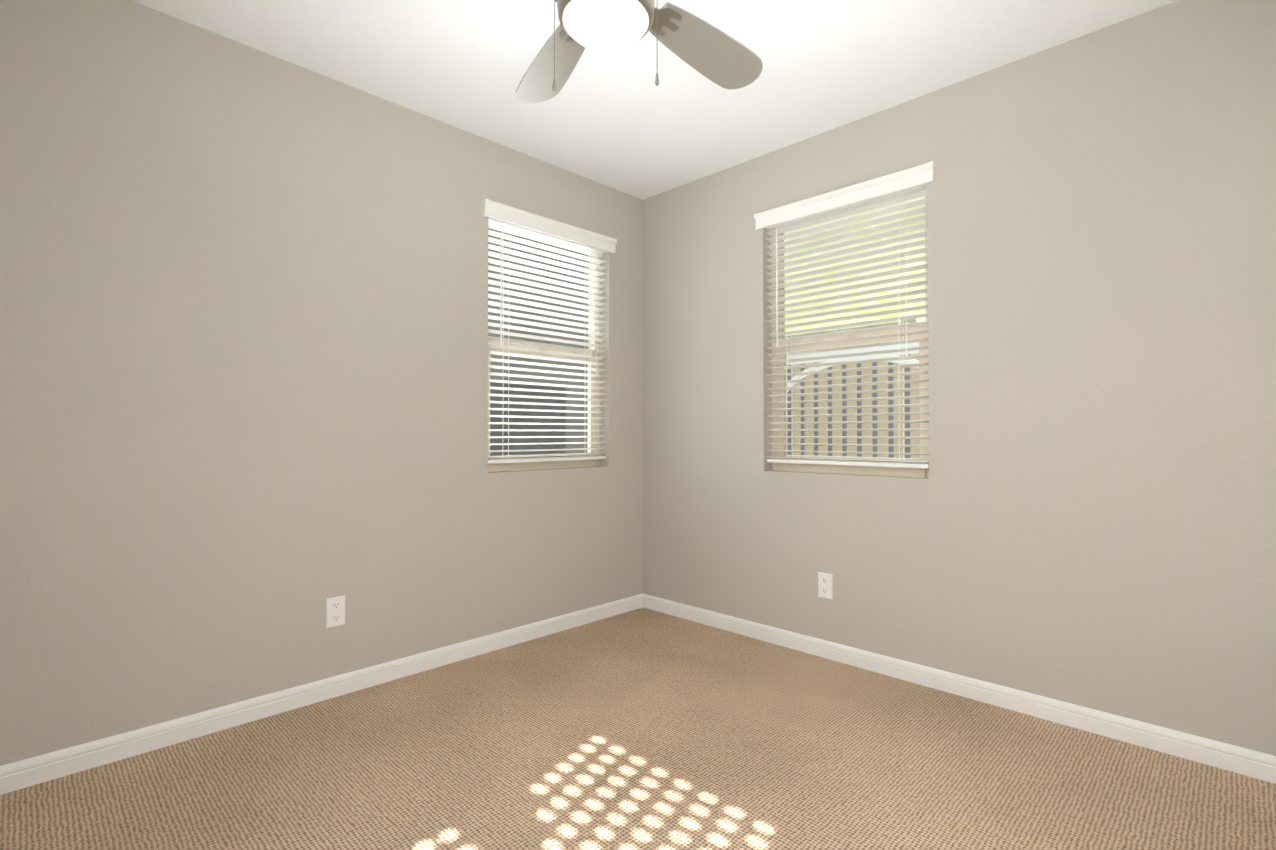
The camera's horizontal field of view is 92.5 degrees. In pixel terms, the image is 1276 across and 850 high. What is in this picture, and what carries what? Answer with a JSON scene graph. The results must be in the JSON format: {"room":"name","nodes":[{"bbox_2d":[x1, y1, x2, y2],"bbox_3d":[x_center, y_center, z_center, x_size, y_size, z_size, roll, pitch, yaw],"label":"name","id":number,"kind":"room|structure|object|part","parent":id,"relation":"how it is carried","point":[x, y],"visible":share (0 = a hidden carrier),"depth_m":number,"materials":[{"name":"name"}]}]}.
{"room":"empty bedroom","nodes":[
{"label":"empty bedroom","id":0,"kind":"room"},
{"bbox_2d":[0,0,642,765],"bbox_3d":[-1.271,-0.169,2.908,0.160,2.740,3.870,-1,-1,45],"label":"wall","id":1,"kind":"structure","parent":0,"point":[242,362],"depth_m":2.48,"materials":[{"name":"paint"}]},
{"bbox_2d":[0,593,642,794],"bbox_3d":[-1.209,1.157,2.829,0.015,0.087,3.550,-1,-1,45],"label":"baseboard","id":2,"kind":"structure","parent":1,"relation":"attached to","point":[24,773],"depth_m":2.50,"materials":[{"name":"white wood"}]},
{"bbox_2d":[326,595,344,627],"bbox_3d":[-1.338,0.827,2.707,0.008,0.128,0.078,-1,-1,45],"label":"electrical outlet","id":3,"kind":"object","parent":1,"relation":"attached to","point":[335,611],"visible":1,"depth_m":2.70,"materials":[{"name":"white plastic"}]},
{"bbox_2d":[488,222,605,471],"bbox_3d":[-0.557,-0.449,3.647,0.141,1.420,0.880,-1,-1,45],"label":"window","id":4,"kind":"structure","parent":1,"relation":"in","point":[535,264],"depth_m":3.61,"materials":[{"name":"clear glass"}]},
{"bbox_3d":[-0.575,-0.449,3.665,0.090,1.420,0.880,-1,-1,45],"label":"vinyl window frame","id":5,"kind":"part","parent":4,"relation":"part of","materials":[{"name":"white plastic"}]},
{"bbox_3d":[-0.524,0.203,3.606,0.050,0.020,0.862,-1,-1,45],"label":"window blind bottom rail","id":6,"kind":"part","parent":4,"relation":"part of","materials":[{"name":"white plastic"}]},
{"bbox_2d":[488,218,606,253],"bbox_3d":[-0.524,-1.131,3.623,0.058,0.048,0.868,-1,-1,45],"label":"blind headrail","id":7,"kind":"object","parent":1,"relation":"attached to","point":[533,232],"visible":0.29,"depth_m":3.58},
{"bbox_2d":[500,223,504,345],"bbox_3d":[-0.748,-0.769,3.340,0.011,0.672,0.009,-1,-1,45],"label":"blind cord","id":8,"kind":"object","parent":7,"relation":"hanging from","point":[501,223],"depth_m":3.34,"materials":[{"name":"white fabric"}]},
{"bbox_2d":[503,230,508,458],"bbox_3d":[-0.735,-0.460,3.401,0.057,1.301,0.003,-1,-1,45],"label":"blind cord","id":9,"kind":"object","parent":7,"relation":"hanging from","point":[508,341],"depth_m":3.38,"materials":[{"name":"white fabric"}]},
{"bbox_2d":[586,252,590,456],"bbox_3d":[-0.314,-0.454,3.829,0.057,1.301,0.003,-1,-1,45],"label":"blind cord","id":10,"kind":"object","parent":7,"relation":"hanging from","point":[590,252],"depth_m":3.81,"materials":[{"name":"white fabric"}]},
{"bbox_2d":[596,250,597,374],"bbox_3d":[-0.260,-0.706,3.834,0.013,0.790,0.013,0,-1,24],"label":"blind cord","id":11,"kind":"object","parent":7,"relation":"hanging from","point":[596,250],"depth_m":3.83,"materials":[{"name":"white fabric"}]},
{"bbox_2d":[482,198,616,252],"bbox_3d":[-0.482,-1.151,3.583,0.034,0.086,0.956,-1,-1,45],"label":"blind valance","id":12,"kind":"object","parent":1,"relation":"attached to","point":[518,217],"visible":0.9,"depth_m":3.52,"materials":[{"name":"white wood"}]},
{"bbox_2d":[0,607,1275,849],"bbox_3d":[-0.144,1.237,1.778,3.325,0.100,3.870,-1,-1,45],"label":"floor","id":13,"kind":"structure","parent":0,"point":[642,729],"depth_m":2.09,"materials":[{"name":"carpet"}]},
{"bbox_2d":[131,0,1176,199],"bbox_3d":[-0.144,-1.613,1.816,3.325,0.120,3.870,-1,-1,45],"label":"ceiling","id":14,"kind":"structure","parent":0,"point":[621,121],"depth_m":2.60,"materials":[{"name":"paint"}]},
{"bbox_2d":[516,0,762,102],"bbox_3d":[-0.056,-1.270,1.881,1.400,0.564,1.360,-1,-1,45],"label":"fan","id":15,"kind":"object","parent":14,"relation":"hanging from","point":[714,54],"visible":1,"depth_m":2.07,"materials":[{"name":"white wood"}]},
{"bbox_2d":[643,0,1275,755],"bbox_3d":[1.158,-0.166,3.118,3.005,2.740,0.160,-1,-1,45],"label":"wall","id":16,"kind":"structure","parent":0,"point":[1083,514],"depth_m":2.50,"materials":[{"name":"paint"}]},
{"bbox_2d":[818,572,832,598],"bbox_3d":[0.971,0.834,3.171,0.078,0.128,0.008,-1,-1,45],"label":"electrical outlet","id":17,"kind":"object","parent":16,"relation":"attached to","point":[825,585],"visible":1,"depth_m":3.17,"materials":[{"name":"white plastic"}]},
{"bbox_2d":[754,161,935,229],"bbox_3d":[1.014,-1.157,3.137,0.966,0.086,0.034,-1,-1,45],"label":"blind valance","id":18,"kind":"object","parent":16,"relation":"attached to","point":[913,177],"visible":0.98,"depth_m":3.07,"materials":[{"name":"white wood"}]},
{"bbox_2d":[765,184,926,230],"bbox_3d":[1.054,-1.137,3.178,0.878,0.048,0.058,-1,-1,45],"label":"blind headrail","id":19,"kind":"object","parent":16,"relation":"attached to","point":[855,205],"visible":0.29,"depth_m":3.13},
{"bbox_2d":[776,227,777,346],"bbox_3d":[0.773,-0.768,3.401,0.009,0.672,0.011,-1,-1,45],"label":"blind cord","id":20,"kind":"object","parent":19,"relation":"hanging from","point":[776,227],"depth_m":3.40,"materials":[{"name":"white fabric"}]},
{"bbox_2d":[786,224,792,458],"bbox_3d":[0.838,-0.460,3.385,0.003,1.301,0.057,-1,-1,45],"label":"blind cord","id":21,"kind":"object","parent":19,"relation":"hanging from","point":[786,224],"depth_m":3.37,"materials":[{"name":"white fabric"}]},
{"bbox_2d":[897,193,903,463],"bbox_3d":[1.272,-0.466,2.957,0.003,1.301,0.057,-1,-1,45],"label":"blind cord","id":22,"kind":"object","parent":19,"relation":"hanging from","point":[897,193],"depth_m":2.94,"materials":[{"name":"white fabric"}]},
{"bbox_2d":[902,191,907,356],"bbox_3d":[1.275,-0.718,2.905,0.013,0.790,0.013,0,-1,24],"label":"blind cord","id":23,"kind":"object","parent":19,"relation":"hanging from","point":[906,353],"depth_m":2.90,"materials":[{"name":"white fabric"}]},
{"bbox_2d":[766,190,928,477],"bbox_3d":[1.087,-0.455,3.203,0.890,1.420,0.141,-1,-1,45],"label":"window","id":24,"kind":"structure","parent":16,"relation":"in","point":[916,211],"depth_m":3.14,"materials":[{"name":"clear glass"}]},
{"bbox_3d":[1.055,0.198,3.162,0.872,0.020,0.050,-1,-1,45],"label":"window blind bottom rail","id":25,"kind":"part","parent":24,"relation":"part of","materials":[{"name":"white plastic"}]},
{"bbox_3d":[1.105,-0.455,3.221,0.890,1.420,0.090,-1,-1,45],"label":"vinyl window frame","id":26,"kind":"part","parent":24,"relation":"part of","materials":[{"name":"white plastic"}]},
{"bbox_2d":[643,594,1275,783],"bbox_3d":[1.097,1.160,3.038,3.005,0.087,0.015,-1,-1,45],"label":"baseboard","id":27,"kind":"structure","parent":16,"relation":"attached to","point":[1236,759],"depth_m":2.57,"materials":[{"name":"white wood"}]},
{"label":"outside","id":28,"kind":"structure","parent":0,"visible":0},
{"bbox_3d":[0.341,1.242,2.986,8.000,0.040,7.950,-1,-1,45],"label":"ground","id":29,"kind":"structure","parent":28,"visible":0},
{"bbox_2d":[490,382,565,455],"bbox_3d":[-1.776,0.415,4.732,0.050,1.620,3.050,-1,-1,45],"label":"wall","id":30,"kind":"structure","parent":29,"relation":"on","point":[523,433],"depth_m":5.49,"materials":[{"name":"grey"}]},
{"bbox_2d":[488,228,587,453],"bbox_3d":[-2.035,-1.754,6.349,0.050,6.000,6.350,-1,-1,45],"label":"stucco","id":31,"kind":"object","parent":29,"relation":"on","point":[576,433],"depth_m":7.28,"materials":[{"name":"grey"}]},
{"bbox_2d":[785,315,916,337],"bbox_3d":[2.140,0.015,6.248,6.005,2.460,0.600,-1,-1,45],"label":"window frame","id":32,"kind":"structure","parent":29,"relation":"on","point":[860,327],"depth_m":6.10,"materials":[{"name":"beige"}]},
{"bbox_2d":[787,342,919,458],"bbox_3d":[2.035,0.280,5.085,5.485,1.900,0.100,-1,-1,45],"label":"fence","id":33,"kind":"object","parent":29,"relation":"on","point":[857,418],"depth_m":5.26,"materials":[{"name":"grey"}]},
{"bbox_2d":[784,196,924,335],"bbox_3d":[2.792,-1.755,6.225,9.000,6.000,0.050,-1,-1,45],"label":"foliage","id":34,"kind":"object","parent":29,"relation":"on","point":[861,296],"depth_m":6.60,"materials":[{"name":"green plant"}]}
]}

